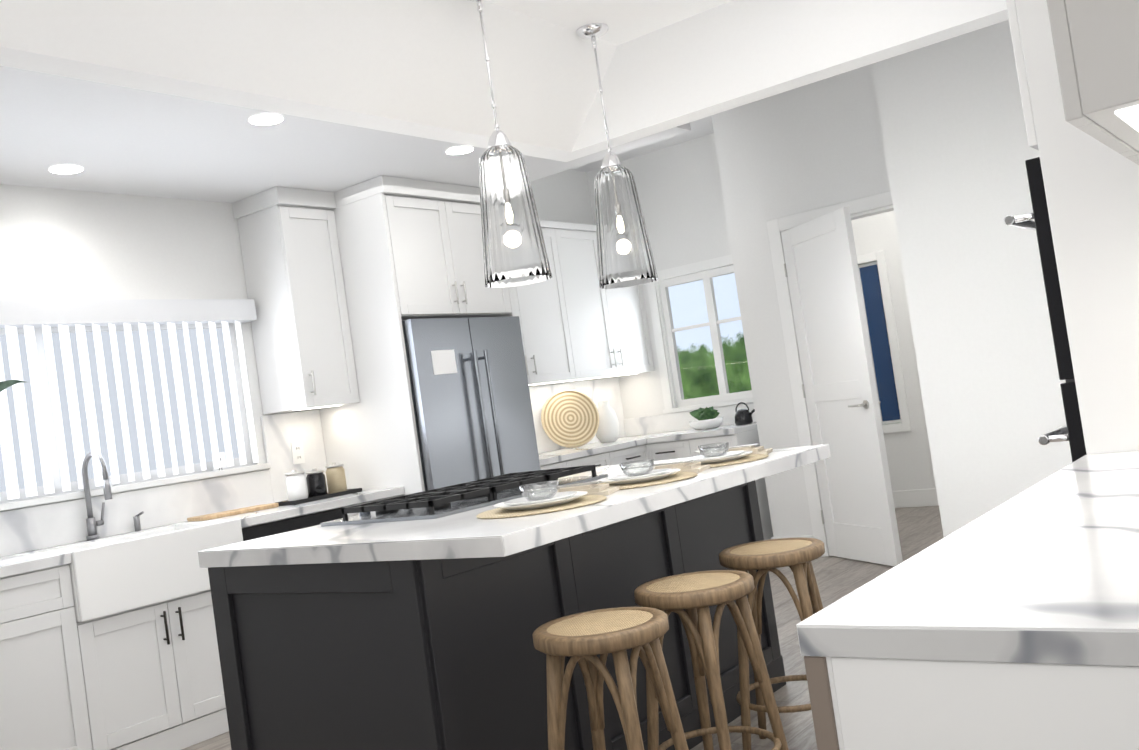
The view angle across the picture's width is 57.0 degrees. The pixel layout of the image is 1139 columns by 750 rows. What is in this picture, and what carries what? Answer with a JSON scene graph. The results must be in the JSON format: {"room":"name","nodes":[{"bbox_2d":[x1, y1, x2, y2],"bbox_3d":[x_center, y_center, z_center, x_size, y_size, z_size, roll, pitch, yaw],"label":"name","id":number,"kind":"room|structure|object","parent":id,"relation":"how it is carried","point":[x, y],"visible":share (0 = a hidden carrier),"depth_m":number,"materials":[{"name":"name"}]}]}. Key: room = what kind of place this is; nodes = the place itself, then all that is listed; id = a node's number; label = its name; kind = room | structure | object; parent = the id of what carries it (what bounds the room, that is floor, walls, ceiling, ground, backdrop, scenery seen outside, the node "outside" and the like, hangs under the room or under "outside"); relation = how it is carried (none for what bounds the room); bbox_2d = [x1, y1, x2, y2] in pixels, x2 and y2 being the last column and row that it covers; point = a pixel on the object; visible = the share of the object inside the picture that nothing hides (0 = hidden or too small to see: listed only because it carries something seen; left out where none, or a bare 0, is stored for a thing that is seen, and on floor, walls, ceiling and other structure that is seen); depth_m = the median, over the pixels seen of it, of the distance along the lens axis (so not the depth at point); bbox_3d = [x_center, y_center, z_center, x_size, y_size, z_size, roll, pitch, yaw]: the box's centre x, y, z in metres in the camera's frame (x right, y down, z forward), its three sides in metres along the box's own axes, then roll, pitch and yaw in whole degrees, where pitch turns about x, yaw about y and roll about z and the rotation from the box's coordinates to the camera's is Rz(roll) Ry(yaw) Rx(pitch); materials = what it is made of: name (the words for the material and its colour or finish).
{"room":"kitchen","nodes":[
{"label":"kitchen","id":0,"kind":"room"},
{"bbox_2d":[0,169,611,511],"bbox_3d":[-1.508,0.068,5.992,0.120,3.050,6.300,-9,-2,37],"label":"wall","id":1,"kind":"structure","parent":0,"point":[60,244],"depth_m":5.19,"materials":[{"name":"white paint"}]},
{"bbox_2d":[0,323,258,503],"bbox_3d":[-2.392,0.150,4.789,0.089,0.800,2.150,-9,-2,37],"label":"window","id":2,"kind":"structure","parent":1,"relation":"in","point":[49,419],"depth_m":5.07,"materials":[{"name":"white"}]},
{"bbox_2d":[0,299,258,500],"bbox_3d":[-2.322,0.095,4.732,0.097,0.863,2.210,-9,-2,37],"label":"vertical blinds","id":3,"kind":"object","parent":2,"relation":"attached to","point":[28,316],"visible":1,"depth_m":4.94,"materials":[{"name":"white plastic"}]},
{"bbox_2d":[0,463,270,510],"bbox_3d":[-2.300,0.555,4.750,0.095,0.030,2.230,-9,-2,37],"label":"window sill","id":4,"kind":"structure","parent":1,"relation":"attached to","point":[80,494],"depth_m":4.98,"materials":[{"name":"white"}]},
{"bbox_2d":[232,186,359,414],"bbox_3d":[-1.472,-0.392,5.699,0.401,1.164,0.390,-9,-2,37],"label":"upper cabinet","id":5,"kind":"object","parent":1,"relation":"attached to","point":[300,325],"visible":1,"depth_m":5.58,"materials":[{"name":"white paint"}]},
{"bbox_2d":[511,220,582,385],"bbox_3d":[-0.466,-0.473,7.068,0.366,1.114,1.083,-9,-2,37],"label":"upper cabinet","id":6,"kind":"object","parent":1,"relation":"attached to","point":[545,310],"depth_m":7.22,"materials":[{"name":"white paint"}]},
{"bbox_2d":[563,222,653,380],"bbox_3d":[0.114,-0.530,7.843,0.366,1.114,1.082,-9,-2,37],"label":"upper cabinet","id":7,"kind":"object","parent":1,"relation":"attached to","point":[577,323],"depth_m":7.69,"materials":[{"name":"white paint"}]},
{"bbox_2d":[0,0,616,151],"bbox_3d":[-2.051,-0.838,1.446,0.300,0.531,7.234,-9,-2,37],"label":"ceiling","id":8,"kind":"structure","parent":0,"point":[423,62],"depth_m":3.35,"materials":[{"name":"paint"}]},
{"bbox_2d":[0,66,713,202],"bbox_3d":[0.705,-1.614,5.104,5.120,0.600,7.970,-9,-2,37],"label":"ceiling","id":9,"kind":"structure","parent":0,"point":[110,138],"depth_m":4.68,"materials":[{"name":"paint"}]},
{"bbox_2d":[49,164,82,173],"bbox_3d":[-2.218,-0.907,4.624,0.140,0.006,0.140,-9,-2,37],"label":"recessed light","id":10,"kind":"object","parent":9,"relation":"in","point":[65,169],"visible":0.96,"depth_m":4.62,"materials":[{"name":"white"}]},
{"bbox_2d":[249,114,282,124],"bbox_3d":[-1.252,-1.054,4.327,0.140,0.006,0.140,-9,-2,37],"label":"recessed light","id":11,"kind":"object","parent":9,"relation":"in","point":[265,119],"visible":0.96,"depth_m":4.32,"materials":[{"name":"white"}]},
{"bbox_2d":[446,146,472,154],"bbox_3d":[-0.549,-1.125,5.247,0.140,0.006,0.140,-9,-2,37],"label":"recessed light","id":12,"kind":"object","parent":9,"relation":"in","point":[459,150],"visible":0.92,"depth_m":5.24,"materials":[{"name":"white"}]},
{"bbox_2d":[0,0,1008,161],"bbox_3d":[0.202,-1.208,2.614,2.790,0.360,2.869,-9,-2,37],"label":"header beam","id":13,"kind":"structure","parent":0,"point":[726,56],"depth_m":3.85,"materials":[{"name":"paint"}]},
{"bbox_2d":[182,506,943,749],"bbox_3d":[0.703,1.244,3.460,9.000,0.060,14.500,-9,-2,37],"label":"floor","id":14,"kind":"structure","parent":0,"point":[920,529],"depth_m":5.52,"materials":[{"name":"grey wood"}]},
{"bbox_2d":[0,557,95,749],"bbox_3d":[-2.377,1.232,3.994,0.596,0.865,0.893,-9,-2,37],"label":"base cabinet","id":15,"kind":"object","parent":14,"relation":"on","point":[35,714],"depth_m":4.00,"materials":[{"name":"white paint"}]},
{"bbox_2d":[0,553,71,576],"bbox_3d":[-2.605,0.800,3.772,0.616,0.040,1.346,-9,-2,37],"label":"countertop","id":16,"kind":"structure","parent":15,"relation":"on","point":[27,562],"depth_m":4.05,"materials":[{"name":"white stone"}]},
{"bbox_2d":[0,379,24,391],"bbox_3d":[-2.308,0.325,3.888,0.204,0.822,0.561,-9,-2,37],"label":"plant","id":17,"kind":"object","parent":16,"relation":"on","point":[5,384],"visible":1,"depth_m":4.03,"materials":[{"name":"green plant"}]},
{"bbox_2d":[60,585,228,749],"bbox_3d":[-1.900,1.304,4.575,0.631,0.625,0.841,-9,-2,37],"label":"base cabinet","id":18,"kind":"object","parent":14,"relation":"on","point":[108,638],"depth_m":4.33,"materials":[{"name":"white paint"}]},
{"bbox_2d":[84,577,209,616],"bbox_3d":[-1.887,0.966,4.578,0.481,0.030,0.732,-9,-2,37],"label":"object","id":19,"kind":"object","parent":18,"relation":"on","point":[123,598],"depth_m":4.33,"materials":[{"name":"white ceramic"}]},
{"bbox_2d":[11,518,248,621],"bbox_3d":[-1.905,0.843,4.582,0.525,0.280,0.776,-9,-2,37],"label":"sink","id":20,"kind":"object","parent":19,"relation":"in","point":[108,578],"depth_m":4.36,"materials":[{"name":"white ceramic"}]},
{"bbox_2d":[81,451,143,540],"bbox_3d":[-2.068,0.536,4.810,0.218,0.396,0.262,-9,-2,37],"label":"faucet","id":21,"kind":"object","parent":20,"relation":"on","point":[109,516],"depth_m":4.85,"materials":[{"name":"grey metal"}]},
{"bbox_2d":[148,505,358,580],"bbox_3d":[-1.491,1.144,5.177,0.596,0.865,0.754,-9,-2,37],"label":"base cabinet","id":22,"kind":"object","parent":14,"relation":"on","point":[174,551],"depth_m":4.56,"materials":[{"name":"white paint"}]},
{"bbox_2d":[164,486,403,528],"bbox_3d":[-1.422,0.720,5.344,0.616,0.115,1.030,-9,-2,37],"label":"countertop","id":23,"kind":"structure","parent":22,"relation":"on","point":[280,513],"depth_m":5.07,"materials":[{"name":"white stone"}]},
{"bbox_2d":[187,501,284,520],"bbox_3d":[-1.642,0.681,5.255,0.490,0.018,0.180,-6,-3,-45],"label":"board","id":24,"kind":"object","parent":23,"relation":"on","point":[232,512],"visible":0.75,"depth_m":5.16,"materials":[{"name":"brown wood"}]},
{"bbox_2d":[275,488,361,505],"bbox_3d":[-1.315,0.641,5.521,0.160,0.020,0.450,-9,-2,37],"label":"tray","id":25,"kind":"object","parent":23,"relation":"on","point":[300,501],"visible":0.79,"depth_m":5.42,"materials":[{"name":"black metal"}]},
{"bbox_2d":[285,470,307,500],"bbox_3d":[-1.410,0.570,5.411,0.098,0.164,0.100,-9,-2,37],"label":"canister","id":26,"kind":"object","parent":25,"relation":"on","point":[296,487],"visible":0.85,"depth_m":5.37,"materials":[{"name":"white ceramic"}]},
{"bbox_2d":[305,468,327,497],"bbox_3d":[-1.332,0.567,5.515,0.098,0.154,0.100,-9,-2,37],"label":"canister","id":27,"kind":"object","parent":25,"relation":"on","point":[316,482],"visible":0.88,"depth_m":5.47,"materials":[{"name":"black glass"}]},
{"bbox_2d":[325,462,346,493],"bbox_3d":[-1.252,0.552,5.623,0.098,0.169,0.100,-9,-2,37],"label":"canister","id":28,"kind":"object","parent":25,"relation":"on","point":[335,477],"visible":0.81,"depth_m":5.58,"materials":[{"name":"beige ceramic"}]},
{"bbox_2d":[364,491,404,503],"bbox_3d":[-1.183,1.113,5.588,0.596,0.865,0.401,-9,-2,37],"label":"base cabinet","id":29,"kind":"object","parent":14,"relation":"on","point":[404,491],"depth_m":5.44,"materials":[{"name":"white paint"}]},
{"bbox_2d":[319,175,514,495],"bbox_3d":[-0.821,0.228,6.103,0.781,2.548,0.960,-9,-2,37],"label":"cabinet","id":30,"kind":"object","parent":14,"relation":"on","point":[410,249],"visible":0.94,"depth_m":5.70,"materials":[{"name":"white paint"}]},
{"bbox_2d":[402,316,540,490],"bbox_3d":[-0.719,0.596,6.053,0.833,1.763,0.900,-9,-2,37],"label":"fridge","id":31,"kind":"object","parent":14,"relation":"on","point":[472,405],"visible":0.42,"depth_m":5.78,"materials":[{"name":"silver metal"}]},
{"bbox_2d":[198,444,830,749],"bbox_3d":[-0.026,0.856,3.572,1.274,0.920,1.906,-9,-2,37],"label":"kitchen island","id":32,"kind":"object","parent":14,"relation":"on","point":[409,635],"visible":0.88,"depth_m":2.96,"materials":[{"name":"grey paint"}]},
{"bbox_2d":[320,465,607,526],"bbox_3d":[-0.342,0.412,3.661,0.530,0.052,0.910,-9,-2,37],"label":"gas cooktop","id":33,"kind":"object","parent":32,"relation":"in","point":[451,500],"visible":1,"depth_m":3.45,"materials":[{"name":"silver metal"}]},
{"bbox_2d":[476,480,619,518],"bbox_3d":[-0.063,0.345,3.076,0.430,0.070,0.517,-9,-2,37],"label":"place setting","id":34,"kind":"object","parent":32,"relation":"on","point":[564,497],"visible":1,"depth_m":2.98,"materials":[{"name":"white ceramic"}]},
{"bbox_2d":[597,459,710,489],"bbox_3d":[0.251,0.312,3.460,0.407,0.070,0.511,-9,-2,37],"label":"place setting","id":35,"kind":"object","parent":32,"relation":"on","point":[661,473],"visible":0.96,"depth_m":3.37,"materials":[{"name":"white ceramic"}]},
{"bbox_2d":[679,442,772,467],"bbox_3d":[0.549,0.283,3.850,0.419,0.070,0.514,-9,-2,37],"label":"place setting","id":36,"kind":"object","parent":32,"relation":"on","point":[728,455],"visible":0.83,"depth_m":3.75,"materials":[{"name":"white ceramic"}]},
{"bbox_2d":[532,607,688,749],"bbox_3d":[0.121,0.935,2.571,0.357,0.662,0.357,-9,-2,37],"label":"stool","id":37,"kind":"object","parent":14,"relation":"on","point":[583,639],"visible":1,"depth_m":2.52,"materials":[{"name":"brown wood"}]},
{"bbox_2d":[529,377,772,539],"bbox_3d":[0.379,0.677,7.127,1.326,1.386,2.052,-9,-2,37],"label":"countertop","id":38,"kind":"structure","parent":14,"relation":"on","point":[666,436],"depth_m":7.44,"materials":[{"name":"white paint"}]},
{"bbox_2d":[541,389,598,447],"bbox_3d":[0.007,0.310,7.502,0.430,0.430,0.020,-8,-12,-15],"label":"round woven tray","id":39,"kind":"object","parent":38,"relation":"on","point":[569,418],"visible":1,"depth_m":7.50,"materials":[{"name":"beige wicker"}]},
{"bbox_2d":[596,401,618,442],"bbox_3d":[0.269,0.346,7.748,0.190,0.300,0.190,-9,-2,37],"label":"vase","id":40,"kind":"object","parent":38,"relation":"on","point":[608,429],"visible":0.98,"depth_m":7.68,"materials":[{"name":"white ceramic"}]},
{"bbox_2d":[529,377,772,477],"bbox_3d":[0.318,0.249,7.141,1.326,0.521,2.052,-9,-2,37],"label":"countertop","id":41,"kind":"structure","parent":38,"relation":"on","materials":[{"name":"white stone"}]},
{"bbox_2d":[689,406,722,429],"bbox_3d":[0.982,0.310,7.561,0.250,0.159,0.250,-9,-2,37],"label":"bowl","id":42,"kind":"object","parent":38,"relation":"on","point":[707,418],"visible":1,"depth_m":7.50,"materials":[{"name":"white ceramic"}]},
{"bbox_2d":[735,402,754,425],"bbox_3d":[1.233,0.268,7.370,0.164,0.159,0.128,-9,-2,37],"label":"kettle","id":43,"kind":"object","parent":38,"relation":"on","point":[743,416],"visible":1,"depth_m":7.34,"materials":[{"name":"black metal"}]},
{"bbox_2d":[634,570,788,749],"bbox_3d":[0.393,0.908,2.935,0.357,0.662,0.357,-9,-2,37],"label":"stool","id":44,"kind":"object","parent":14,"relation":"on","point":[695,595],"visible":0.88,"depth_m":2.91,"materials":[{"name":"brown wood"}]},
{"bbox_2d":[719,537,824,749],"bbox_3d":[0.692,0.879,3.359,0.389,0.662,0.389,-9,-2,37],"label":"stool","id":45,"kind":"object","parent":14,"relation":"on","point":[797,556],"visible":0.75,"depth_m":3.28,"materials":[{"name":"brown wood"}]},
{"bbox_2d":[796,451,1138,749],"bbox_3d":[0.994,0.383,1.577,0.706,1.442,1.555,-9,-2,37],"label":"countertop","id":46,"kind":"structure","parent":14,"relation":"on","point":[1012,623],"depth_m":1.10,"materials":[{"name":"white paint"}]},
{"bbox_2d":[1004,0,1138,462],"bbox_3d":[1.572,-0.163,2.521,0.783,2.421,0.793,-9,-2,37],"label":"tall cabinet","id":47,"kind":"object","parent":14,"relation":"on","point":[1084,195],"visible":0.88,"depth_m":2.38,"materials":[{"name":"white paint"}]},
{"bbox_2d":[485,0,732,45],"bbox_3d":[-0.306,-1.449,0.094,5.080,0.100,7.475,-9,-2,37],"label":"ceiling","id":48,"kind":"structure","parent":0,"point":[625,21],"depth_m":3.91,"materials":[{"name":"white paint"}]},
{"bbox_2d":[469,0,551,287],"bbox_3d":[-0.238,-0.799,3.487,0.226,0.990,0.226,-9,-2,37],"label":"pendant light","id":49,"kind":"object","parent":48,"relation":"hanging from","point":[514,249],"visible":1,"depth_m":3.40,"materials":[{"name":"clear glass"}]},
{"bbox_2d":[576,23,657,288],"bbox_3d":[0.157,-0.838,4.014,0.226,0.990,0.226,-9,-2,37],"label":"pendant light","id":50,"kind":"object","parent":48,"relation":"hanging from","point":[625,255],"visible":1,"depth_m":3.93,"materials":[{"name":"clear glass"}]},
{"bbox_2d":[587,133,753,418],"bbox_3d":[0.886,-0.214,7.808,1.550,3.050,0.500,-9,-2,37],"label":"wall","id":51,"kind":"structure","parent":0,"point":[679,190],"depth_m":7.97,"materials":[{"name":"white paint"}]},
{"bbox_2d":[647,254,752,413],"bbox_3d":[1.071,-0.310,7.846,0.980,1.090,0.135,-9,-2,37],"label":"window","id":52,"kind":"structure","parent":51,"relation":"in","point":[666,330],"depth_m":7.99,"materials":[{"name":"white"}]},
{"bbox_2d":[711,64,890,544],"bbox_3d":[1.899,-0.396,6.647,1.730,3.050,0.120,-9,-2,37],"label":"wall","id":53,"kind":"structure","parent":0,"point":[812,146],"depth_m":6.95,"materials":[{"name":"white paint"}]},
{"bbox_2d":[771,535,812,538],"bbox_3d":[1.490,1.144,6.984,0.304,0.140,0.014,-9,-2,37],"label":"baseboard","id":54,"kind":"structure","parent":53,"relation":"attached to","point":[809,536],"depth_m":6.97,"materials":[{"name":"white"}]},
{"bbox_2d":[766,191,911,556],"bbox_3d":[1.899,0.017,6.666,1.010,2.235,0.138,-9,-2,37],"label":"door frame","id":55,"kind":"structure","parent":53,"relation":"attached to","point":[866,206],"depth_m":6.82,"materials":[{"name":"white wood"}]},
{"bbox_2d":[781,207,902,565],"bbox_3d":[1.661,0.090,6.503,0.646,2.130,0.474,-9,-2,37],"label":"door","id":56,"kind":"structure","parent":53,"relation":"in","point":[840,395],"depth_m":6.45,"materials":[{"name":"white wood"}]},
{"bbox_2d":[851,211,935,490],"bbox_3d":[3.366,-0.558,8.102,2.540,3.050,0.120,-9,-2,37],"label":"wall","id":57,"kind":"structure","parent":0,"point":[909,460],"depth_m":8.53,"materials":[{"name":"white paint"}]},
{"bbox_2d":[858,262,900,423],"bbox_3d":[2.580,-0.265,8.695,0.178,1.338,0.048,-9,-2,37],"label":"window","id":58,"kind":"structure","parent":57,"relation":"in","point":[879,342],"depth_m":8.68,"materials":[{"name":"blue glass"}]},
{"bbox_2d":[892,488,938,507],"bbox_3d":[3.531,0.886,8.002,2.300,0.140,0.014,-9,-2,37],"label":"baseboard","id":59,"kind":"structure","parent":57,"relation":"attached to","point":[915,498],"depth_m":8.54,"materials":[{"name":"white"}]},
{"bbox_2d":[871,20,1071,537],"bbox_3d":[2.747,-0.575,4.828,1.840,3.050,1.750,-9,-2,37],"label":"wall","id":60,"kind":"structure","parent":0,"point":[959,151],"depth_m":4.51,"materials":[{"name":"white paint"}]},
{"bbox_3d":[0.169,-0.131,0.428,5.080,2.620,8.420,-9,-2,37],"label":"wall","id":61,"kind":"structure","parent":0,"visible":0},
{"bbox_2d":[1046,0,1138,164],"bbox_3d":[1.051,-0.812,1.647,0.386,0.908,1.225,-9,-2,37],"label":"upper cabinet","id":62,"kind":"object","parent":61,"relation":"attached to","point":[1096,45],"visible":1,"depth_m":1.24,"materials":[{"name":"grey paint"}]},
{"label":"outside","id":63,"kind":"structure","parent":0,"visible":0},
{"bbox_2d":[0,328,238,491],"bbox_3d":[-2.807,0.276,5.140,0.001,3.050,4.100,-9,-2,37],"label":"sky","id":64,"kind":"structure","parent":63,"point":[127,388],"depth_m":5.71,"materials":[{"name":"white"}]},
{"bbox_2d":[668,273,898,423],"bbox_3d":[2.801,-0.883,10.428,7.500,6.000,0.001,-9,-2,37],"label":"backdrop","id":65,"kind":"structure","parent":63,"point":[733,370],"depth_m":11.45,"materials":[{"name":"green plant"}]}
]}

